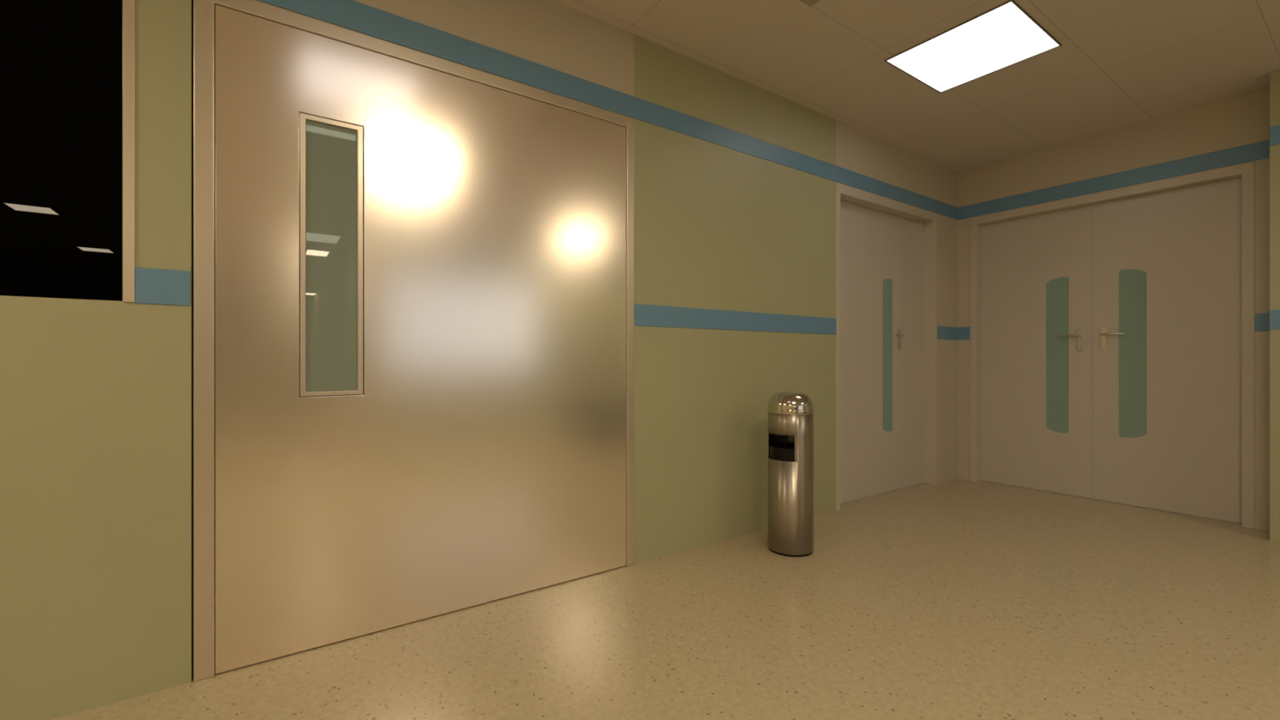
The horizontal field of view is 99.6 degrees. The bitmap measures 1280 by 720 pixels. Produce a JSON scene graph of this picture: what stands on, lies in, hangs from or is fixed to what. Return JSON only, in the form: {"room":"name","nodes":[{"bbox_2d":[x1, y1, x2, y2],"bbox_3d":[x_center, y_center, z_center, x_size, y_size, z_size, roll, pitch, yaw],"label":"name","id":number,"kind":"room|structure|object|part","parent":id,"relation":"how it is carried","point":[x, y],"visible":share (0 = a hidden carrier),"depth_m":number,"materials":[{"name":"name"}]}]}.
{"room":"hospital interior","nodes":[
{"label":"hospital interior","id":0,"kind":"room"},
{"bbox_2d":[0,0,958,719],"bbox_3d":[-0.696,-0.311,2.425,8.864,2.721,0.200,0,0,-35],"label":"wall","id":1,"kind":"structure","parent":0,"point":[95,396],"depth_m":2.29,"materials":[{"name":"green paint"}]},
{"bbox_2d":[0,0,135,302],"bbox_3d":[-2.358,-0.709,1.159,1.889,1.060,0.066,0,0,-35],"label":"window","id":2,"kind":"structure","parent":1,"relation":"in","point":[68,67],"depth_m":1.60,"materials":[{"name":"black glass"}]},
{"bbox_2d":[134,266,190,306],"bbox_3d":[-1.516,-0.232,1.720,0.133,0.112,0.004,0,0,-35],"label":"wall band","id":3,"kind":"object","parent":1,"relation":"attached to","point":[152,286],"visible":1,"depth_m":1.72,"materials":[{"name":"blue plastic"}]},
{"bbox_2d":[191,0,634,681],"bbox_3d":[-0.785,-0.094,2.322,1.752,2.287,0.144,0,0,-35],"label":"door","id":4,"kind":"structure","parent":1,"relation":"in","point":[433,255],"depth_m":2.10,"materials":[{"name":"silver metal"}]},
{"bbox_3d":[-1.141,-0.376,2.002,0.176,0.992,0.008,0,0,-35],"label":"glass","id":5,"kind":"part","parent":4,"relation":"part of","materials":[{"name":"grey"}]},
{"bbox_2d":[258,0,958,219],"bbox_3d":[-0.639,-1.295,2.340,8.460,0.111,0.004,0,0,-35],"label":"wall band","id":6,"kind":"object","parent":1,"relation":"attached to","point":[352,15],"visible":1,"depth_m":2.54,"materials":[{"name":"blue plastic"}]},
{"bbox_2d":[635,303,835,334],"bbox_3d":[0.668,-0.232,3.264,1.701,0.112,0.004,0,0,-35],"label":"wall band","id":7,"kind":"object","parent":1,"relation":"attached to","point":[647,315],"visible":1,"depth_m":3.15,"materials":[{"name":"blue plastic"}]},
{"bbox_2d":[835,182,937,511],"bbox_3d":[1.887,-0.094,4.230,1.401,2.287,0.175,0,0,-35],"label":"door","id":8,"kind":"structure","parent":1,"relation":"in","point":[886,248],"depth_m":4.25,"materials":[{"name":"beige paint"}]},
{"bbox_3d":[1.959,-0.039,4.311,0.144,1.224,0.027,0,0,-35],"label":"glass","id":9,"kind":"part","parent":8,"relation":"part of","materials":[{"name":"green glass"}]},
{"bbox_3d":[2.104,-0.167,4.388,0.034,0.170,0.008,0,0,-35],"label":"handle","id":10,"kind":"part","parent":8,"relation":"part of","materials":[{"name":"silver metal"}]},
{"bbox_3d":[2.070,-0.197,4.329,0.140,0.017,0.058,0,0,-35],"label":"lever","id":11,"kind":"part","parent":8,"relation":"part of","materials":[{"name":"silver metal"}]},
{"bbox_2d":[937,325,969,340],"bbox_3d":[2.693,-0.232,4.639,0.372,0.112,0.098,0,0,-35],"label":"wall band","id":12,"kind":"object","parent":1,"relation":"attached to","point":[943,332],"visible":1,"depth_m":4.71,"materials":[{"name":"blue plastic"}]},
{"bbox_2d":[51,478,1279,719],"bbox_3d":[3.822,1.100,-3.789,9.064,0.100,15.800,0,0,-35],"label":"floor","id":13,"kind":"structure","parent":0,"point":[956,599],"depth_m":2.08,"materials":[{"name":"stone"}]},
{"bbox_2d":[767,391,813,556],"bbox_3d":[0.835,0.613,2.999,0.250,0.874,0.250,0,0,-35],"label":"waste bin","id":14,"kind":"object","parent":13,"relation":"on","point":[790,414],"visible":1,"depth_m":2.90,"materials":[{"name":"silver metal"}]},
{"bbox_3d":[0.811,0.671,2.998,0.008,0.718,0.020,0,0,-35],"label":"post","id":15,"kind":"part","parent":14,"relation":"part of","materials":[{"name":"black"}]},
{"bbox_3d":[0.835,0.233,2.999,0.250,0.114,0.250,0,0,-35],"label":"domed lid","id":16,"kind":"part","parent":14,"relation":"part of","materials":[{"name":"silver metal"}]},
{"bbox_2d":[554,0,1279,171],"bbox_3d":[3.822,-1.721,-3.789,9.064,0.100,15.800,0,0,-35],"label":"ceiling","id":17,"kind":"structure","parent":0,"point":[1117,64],"depth_m":3.00,"materials":[{"name":"paint"}]},
{"bbox_2d":[799,0,820,6],"bbox_3d":[0.730,-1.667,2.123,0.610,0.008,0.610,0,0,-35],"label":"ceiling vent","id":18,"kind":"object","parent":17,"relation":"in","point":[809,2],"visible":1,"depth_m":2.51,"materials":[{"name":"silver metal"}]},
{"bbox_2d":[884,0,1062,93],"bbox_3d":[1.798,-1.668,2.938,0.626,0.006,0.626,0,0,-35],"label":"recessed light","id":19,"kind":"object","parent":17,"relation":"in","point":[1005,35],"visible":1,"depth_m":2.90,"materials":[{"name":"white plastic"}]},
{"bbox_2d":[958,87,1270,531],"bbox_3d":[3.433,-0.311,4.089,0.200,2.721,1.851,0,0,-35],"label":"wall","id":20,"kind":"structure","parent":0,"point":[1244,119],"depth_m":3.72,"materials":[{"name":"beige paint"}]},
{"bbox_2d":[969,160,1254,528],"bbox_3d":[3.416,-0.094,4.082,0.175,2.287,1.646,0,0,-35],"label":"door","id":21,"kind":"structure","parent":20,"relation":"in","point":[1112,331],"depth_m":3.92,"materials":[{"name":"beige paint"}]},
{"bbox_3d":[3.301,-0.039,4.269,0.027,1.224,0.150,0,0,-35],"label":"glass","id":22,"kind":"part","parent":21,"relation":"part of","materials":[{"name":"green glass"}]},
{"bbox_3d":[3.310,-0.190,4.171,0.058,0.017,0.140,0,0,-35],"label":"lever","id":23,"kind":"part","parent":21,"relation":"part of","materials":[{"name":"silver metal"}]},
{"bbox_3d":[3.369,-0.160,4.138,0.008,0.170,0.034,0,0,-35],"label":"handle","id":24,"kind":"part","parent":21,"relation":"part of","materials":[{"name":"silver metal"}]},
{"bbox_3d":[3.450,-0.160,4.023,0.008,0.170,0.034,0,0,-35],"label":"handle","id":25,"kind":"part","parent":21,"relation":"part of","materials":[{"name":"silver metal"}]},
{"bbox_3d":[3.462,-0.190,3.956,0.058,0.017,0.140,0,0,-35],"label":"lever","id":26,"kind":"part","parent":21,"relation":"part of","materials":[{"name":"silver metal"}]},
{"bbox_3d":[3.560,-0.048,3.903,0.027,1.223,0.155,0,0,-35],"label":"glass","id":27,"kind":"part","parent":21,"relation":"part of","materials":[{"name":"green glass"}]},
{"bbox_2d":[958,139,1270,219],"bbox_3d":[3.345,-1.295,4.037,0.004,0.111,1.827,0,0,-35],"label":"wall band","id":28,"kind":"object","parent":20,"relation":"attached to","point":[1258,150],"visible":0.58,"depth_m":3.85,"materials":[{"name":"blue plastic"}]},
{"bbox_2d":[1254,312,1270,331],"bbox_3d":[3.848,-0.232,3.326,0.004,0.112,0.087,0,0,-35],"label":"wall band","id":29,"kind":"object","parent":20,"relation":"attached to","point":[1261,320],"visible":0.58,"depth_m":3.33,"materials":[{"name":"blue plastic"}]},
{"bbox_2d":[1270,68,1279,542],"bbox_3d":[4.869,-0.311,1.821,0.474,2.721,3.550,0,0,-35],"label":"wall","id":30,"kind":"structure","parent":0,"point":[1275,74],"depth_m":3.12,"materials":[{"name":"green paint"}]},
{"bbox_2d":[1269,309,1279,329],"bbox_3d":[4.616,-0.232,1.766,0.004,0.112,3.351,0,0,-35],"label":"wall band","id":31,"kind":"object","parent":30,"relation":"attached to","point":[1274,315],"visible":1,"depth_m":3.12,"materials":[{"name":"blue plastic"}]},
{"bbox_2d":[1269,124,1279,146],"bbox_3d":[4.616,-1.295,1.765,0.004,0.111,3.350,0,0,-35],"label":"wall band","id":32,"kind":"object","parent":30,"relation":"attached to","point":[1274,131],"visible":1,"depth_m":3.12,"materials":[{"name":"blue paint"}]}
]}

